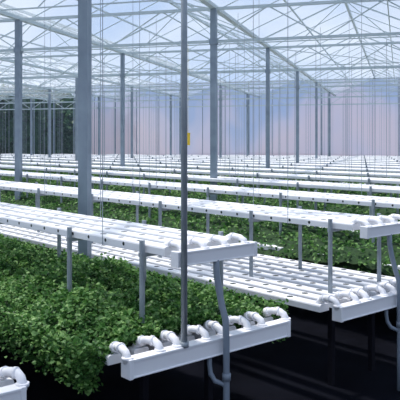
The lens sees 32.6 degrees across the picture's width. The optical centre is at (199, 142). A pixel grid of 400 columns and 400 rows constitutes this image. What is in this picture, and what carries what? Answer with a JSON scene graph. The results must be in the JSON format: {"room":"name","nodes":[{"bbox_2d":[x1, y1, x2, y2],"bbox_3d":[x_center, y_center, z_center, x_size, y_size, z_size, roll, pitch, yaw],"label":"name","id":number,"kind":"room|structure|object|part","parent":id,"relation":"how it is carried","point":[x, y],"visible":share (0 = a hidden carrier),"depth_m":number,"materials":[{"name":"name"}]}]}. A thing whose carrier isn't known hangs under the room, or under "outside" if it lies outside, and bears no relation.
{"room":"greenhouse","nodes":[
{"label":"greenhouse","id":0,"kind":"room"},
{"bbox_2d":[0,239,399,399],"bbox_3d":[1.670,1.800,25.048,150.000,0.001,150.000,0,0,-41],"label":"floor","id":1,"kind":"structure","parent":0,"point":[295,367],"depth_m":5.40,"materials":[{"name":"black fabric"}]},
{"bbox_2d":[0,366,28,399],"bbox_3d":[-4.175,0.025,6.111,1.275,3.550,9.092,0,0,-41],"label":"rack","id":2,"kind":"object","parent":1,"relation":"on","point":[9,390],"visible":1,"depth_m":3.12,"materials":[{"name":"white plastic"}]},
{"bbox_2d":[14,19,22,241],"bbox_3d":[-3.320,-0.225,12.531,0.180,4.050,0.180,0,0,16],"label":"steel post","id":3,"kind":"object","parent":1,"relation":"on","point":[18,24],"visible":0.62,"depth_m":12.49,"materials":[{"name":"grey metal"}]},
{"bbox_2d":[31,98,32,155],"bbox_3d":[-8.481,-0.225,34.453,0.180,4.050,0.180,0,0,16],"label":"steel post","id":4,"kind":"object","parent":1,"relation":"on","point":[31,98],"visible":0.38,"depth_m":34.40,"materials":[{"name":"grey metal"}]},
{"bbox_2d":[0,83,74,161],"bbox_3d":[-18.024,-1.008,46.366,29.927,5.772,6.295,0,0,16],"label":"trees","id":5,"kind":"object","parent":1,"relation":"on","point":[68,115],"visible":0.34,"depth_m":41.72,"materials":[{"name":"green plant"}]},
{"bbox_2d":[48,89,49,157],"bbox_3d":[-6.303,-0.225,28.713,0.180,4.050,0.180,0,0,16],"label":"steel post","id":6,"kind":"object","parent":1,"relation":"on","point":[48,89],"visible":0.21,"depth_m":28.68,"materials":[{"name":"grey metal"}]},
{"bbox_2d":[75,78,77,168],"bbox_3d":[-4.125,-0.225,22.973,0.180,4.050,0.180,0,0,16],"label":"steel post","id":7,"kind":"object","parent":1,"relation":"on","point":[75,78],"visible":0.17,"depth_m":22.94,"materials":[{"name":"grey metal"}]},
{"bbox_2d":[78,0,91,258],"bbox_3d":[-1.142,-0.225,6.791,0.180,4.050,0.180,0,0,16],"label":"steel post","id":8,"kind":"object","parent":1,"relation":"on","point":[84,6],"visible":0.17,"depth_m":6.75,"materials":[{"name":"grey metal"}]},
{"bbox_2d":[97,97,99,154],"bbox_3d":[-4.930,-0.225,33.416,0.180,4.050,0.180,0,0,16],"label":"steel post","id":9,"kind":"object","parent":1,"relation":"on","point":[98,107],"visible":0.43,"depth_m":33.37,"materials":[{"name":"grey metal"}]},
{"bbox_2d":[120,53,125,178],"bbox_3d":[-1.947,-0.225,17.234,0.180,4.050,0.180,0,0,16],"label":"steel post","id":10,"kind":"object","parent":1,"relation":"on","point":[122,56],"visible":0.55,"depth_m":17.20,"materials":[{"name":"grey metal"}]},
{"bbox_2d":[130,87,133,166],"bbox_3d":[-2.752,-0.225,27.676,0.180,4.050,0.180,0,0,16],"label":"steel post","id":11,"kind":"object","parent":1,"relation":"on","point":[131,100],"visible":0.52,"depth_m":27.63,"materials":[{"name":"grey metal"}]},
{"bbox_2d":[0,0,290,399],"bbox_3d":[-10.442,0.000,16.153,1.715,3.600,32.491,0,0,-41],"label":"rack","id":12,"kind":"object","parent":1,"relation":"on","point":[84,315],"visible":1,"depth_m":4.12,"materials":[{"name":"white plastic"}]},
{"bbox_3d":[-9.780,1.482,15.357,1.200,0.635,29.620,0,0,-41],"label":"frame","id":13,"kind":"part","parent":12,"relation":"part of","materials":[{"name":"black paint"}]},
{"bbox_2d":[169,95,171,154],"bbox_3d":[-1.379,-0.225,32.379,0.180,4.050,0.180,0,0,16],"label":"steel post","id":14,"kind":"object","parent":1,"relation":"on","point":[170,106],"visible":0.55,"depth_m":32.34,"materials":[{"name":"grey metal"}]},
{"bbox_2d":[180,75,180,173],"bbox_3d":[-0.574,-0.225,21.936,0.180,4.050,0.180,0,0,16],"label":"steel post","id":15,"kind":"object","parent":1,"relation":"on","point":[180,75],"visible":0.17,"depth_m":21.91,"materials":[{"name":"grey metal"}]},
{"bbox_2d":[0,0,399,390],"bbox_3d":[-9.510,0.025,17.680,1.275,3.550,33.590,0,0,-41],"label":"rack","id":16,"kind":"object","parent":1,"relation":"on","point":[346,294],"visible":0.85,"depth_m":5.68,"materials":[{"name":"white plastic"}]},
{"bbox_3d":[-8.476,1.482,16.479,1.200,0.635,29.620,0,0,-41],"label":"frame","id":17,"kind":"part","parent":16,"relation":"part of","materials":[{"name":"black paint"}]},
{"bbox_2d":[0,0,399,276],"bbox_3d":[-8.568,0.025,19.216,1.717,3.550,34.692,0,0,-41],"label":"rack","id":18,"kind":"object","parent":1,"relation":"on","point":[275,239],"visible":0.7,"depth_m":8.04,"materials":[{"name":"white plastic"}]},
{"bbox_2d":[0,27,399,238],"bbox_3d":[-7.623,0.025,20.755,1.715,3.550,35.793,0,0,-41],"label":"rack","id":19,"kind":"object","parent":1,"relation":"on","point":[372,189],"visible":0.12,"depth_m":11.16,"materials":[{"name":"white plastic"}]},
{"bbox_2d":[0,38,399,214],"bbox_3d":[-6.745,0.025,22.379,1.684,3.550,36.670,0,0,-41],"label":"rack","id":20,"kind":"object","parent":1,"relation":"on","point":[385,211],"visible":0.26,"depth_m":13.23,"materials":[{"name":"white plastic"}]},
{"bbox_2d":[0,58,399,197],"bbox_3d":[-5.787,0.025,23.929,1.688,3.550,37.770,0,0,-41],"label":"rack","id":21,"kind":"object","parent":1,"relation":"on","point":[317,172],"visible":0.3,"depth_m":15.80,"materials":[{"name":"white plastic"}]},
{"bbox_2d":[0,79,399,193],"bbox_3d":[-4.461,0.025,25.004,1.697,3.550,37.670,0,0,-41],"label":"rack","id":22,"kind":"object","parent":1,"relation":"on","point":[299,167],"visible":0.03,"depth_m":18.64,"materials":[{"name":"white plastic"}]},
{"bbox_2d":[0,86,399,183],"bbox_3d":[-2.312,0.025,25.138,1.253,3.550,35.070,0,0,-41],"label":"rack","id":23,"kind":"object","parent":1,"relation":"on","point":[61,156],"visible":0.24,"depth_m":21.76,"materials":[{"name":"white plastic"}]},
{"bbox_2d":[2,85,399,185],"bbox_3d":[-0.119,0.025,25.243,1.735,3.550,32.372,0,0,-41],"label":"rack","id":24,"kind":"object","parent":1,"relation":"on","point":[206,159],"visible":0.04,"depth_m":22.78,"materials":[{"name":"white plastic"}]},
{"bbox_2d":[209,8,217,200],"bbox_3d":[0.231,-0.225,11.494,0.180,4.050,0.180,0,0,16],"label":"steel post","id":25,"kind":"object","parent":1,"relation":"on","point":[213,43],"visible":0.55,"depth_m":11.45,"materials":[{"name":"grey metal"}]},
{"bbox_2d":[219,85,221,157],"bbox_3d":[0.799,-0.225,26.639,0.180,4.050,0.180,0,0,16],"label":"steel post","id":26,"kind":"object","parent":1,"relation":"on","point":[219,85],"visible":0.38,"depth_m":26.61,"materials":[{"name":"grey metal"}]},
{"bbox_2d":[52,88,399,178],"bbox_3d":[2.014,0.025,25.363,1.702,3.550,29.770,0,0,-41],"label":"rack","id":27,"kind":"object","parent":1,"relation":"on","point":[247,158],"visible":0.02,"depth_m":24.28,"materials":[{"name":"white plastic"}]},
{"bbox_2d":[246,94,248,155],"bbox_3d":[2.172,-0.225,31.342,0.180,4.050,0.180,0,0,16],"label":"steel post","id":28,"kind":"object","parent":1,"relation":"on","point":[247,95],"visible":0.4,"depth_m":31.31,"materials":[{"name":"grey metal"}]},
{"bbox_2d":[106,99,399,172],"bbox_3d":[4.176,0.025,25.503,1.697,3.550,27.179,0,0,-41],"label":"rack","id":29,"kind":"object","parent":1,"relation":"on","point":[286,99],"visible":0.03,"depth_m":26.96,"materials":[{"name":"white plastic"}]},
{"bbox_2d":[265,48,270,186],"bbox_3d":[1.604,-0.225,16.197,0.180,4.050,0.180,0,0,16],"label":"steel post","id":30,"kind":"object","parent":1,"relation":"on","point":[267,70],"visible":0.55,"depth_m":16.16,"materials":[{"name":"grey metal"}]},
{"bbox_2d":[167,106,399,166],"bbox_3d":[6.360,0.025,25.606,1.253,3.550,24.470,0,0,-41],"label":"rack","id":31,"kind":"object","parent":1,"relation":"on","point":[239,106],"visible":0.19,"depth_m":28.90,"materials":[{"name":"white plastic"}]},
{"bbox_2d":[295,71,299,173],"bbox_3d":[2.977,-0.225,20.900,0.180,4.050,0.180,0,0,16],"label":"steel post","id":32,"kind":"object","parent":1,"relation":"on","point":[297,88],"visible":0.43,"depth_m":20.86,"materials":[{"name":"grey metal"}]},
{"bbox_2d":[226,103,399,167],"bbox_3d":[8.503,0.025,25.733,1.723,3.550,21.873,0,0,-41],"label":"rack","id":33,"kind":"object","parent":1,"relation":"on","point":[305,103],"visible":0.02,"depth_m":30.00,"materials":[{"name":"white plastic"}]},
{"bbox_2d":[315,83,317,158],"bbox_3d":[4.351,-0.225,25.602,0.180,4.050,0.180,0,0,16],"label":"steel post","id":34,"kind":"object","parent":1,"relation":"on","point":[316,84],"visible":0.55,"depth_m":25.57,"materials":[{"name":"grey metal"}]},
{"bbox_2d":[328,92,330,156],"bbox_3d":[5.724,-0.225,30.305,0.180,4.050,0.180,0,0,16],"label":"steel post","id":35,"kind":"object","parent":1,"relation":"on","point":[329,104],"visible":0.55,"depth_m":30.26,"materials":[{"name":"grey metal"}]},
{"bbox_2d":[289,102,399,157],"bbox_3d":[10.690,0.025,25.835,1.719,3.550,19.172,0,0,-41],"label":"rack","id":36,"kind":"object","parent":1,"relation":"on","point":[367,102],"visible":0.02,"depth_m":30.05,"materials":[{"name":"white plastic"}]},
{"bbox_2d":[355,155,399,156],"bbox_3d":[12.848,0.025,25.976,1.253,3.550,16.570,0,0,-41],"label":"rack","id":37,"kind":"object","parent":1,"relation":"on","point":[355,155],"visible":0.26,"depth_m":31.11,"materials":[{"name":"white plastic"}]},
{"bbox_2d":[93,77,397,163],"bbox_3d":[2.985,-0.650,34.126,44.393,4.900,0.001,0,0,16],"label":"wall","id":38,"kind":"structure","parent":0,"point":[194,114],"depth_m":34.05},
{"bbox_2d":[7,77,399,159],"bbox_3d":[2.954,-0.650,34.072,44.423,4.900,0.080,0,0,16],"label":"trim","id":39,"kind":"structure","parent":38,"relation":"attached to","point":[395,77],"depth_m":35.85,"materials":[{"name":"grey metal"}]},
{"bbox_3d":[-2.353,-2.738,15.842,56.133,0.815,57.981,0,0,-41],"label":"ceiling","id":40,"kind":"structure","parent":0,"visible":0},
{"bbox_2d":[0,0,399,100],"bbox_3d":[-2.372,-2.676,15.779,44.406,0.873,37.991,0,0,16],"label":"bars","id":41,"kind":"object","parent":40,"relation":"attached to","point":[1,1],"visible":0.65,"depth_m":19.61,"materials":[{"name":"silver metal"}]},
{"bbox_3d":[-12.032,-0.225,35.490,0.249,4.050,0.249,0,0,-41],"label":"steel post","id":42,"kind":"object","parent":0,"visible":0},
{"bbox_2d":[0,0,399,109],"bbox_3d":[-2.633,-1.978,14.882,44.403,0.595,34.334,0,0,16],"label":"roof truss","id":43,"kind":"object","parent":42,"relation":"attached to","point":[263,6],"visible":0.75,"depth_m":16.46,"materials":[{"name":"silver metal"}]},
{"bbox_2d":[187,133,189,144],"bbox_3d":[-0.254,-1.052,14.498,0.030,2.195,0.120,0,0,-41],"label":"trap","id":44,"kind":"object","parent":43,"relation":"hanging from","point":[188,134],"visible":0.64,"depth_m":14.47,"materials":[{"name":"yellow"}]},
{"bbox_2d":[0,0,394,101],"bbox_3d":[-2.353,-2.690,15.842,44.492,0.880,38.095,0,0,16],"label":"gutter","id":45,"kind":"object","parent":43,"relation":"attached to","point":[208,3],"visible":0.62,"depth_m":18.95,"materials":[{"name":"silver metal"}]}
]}

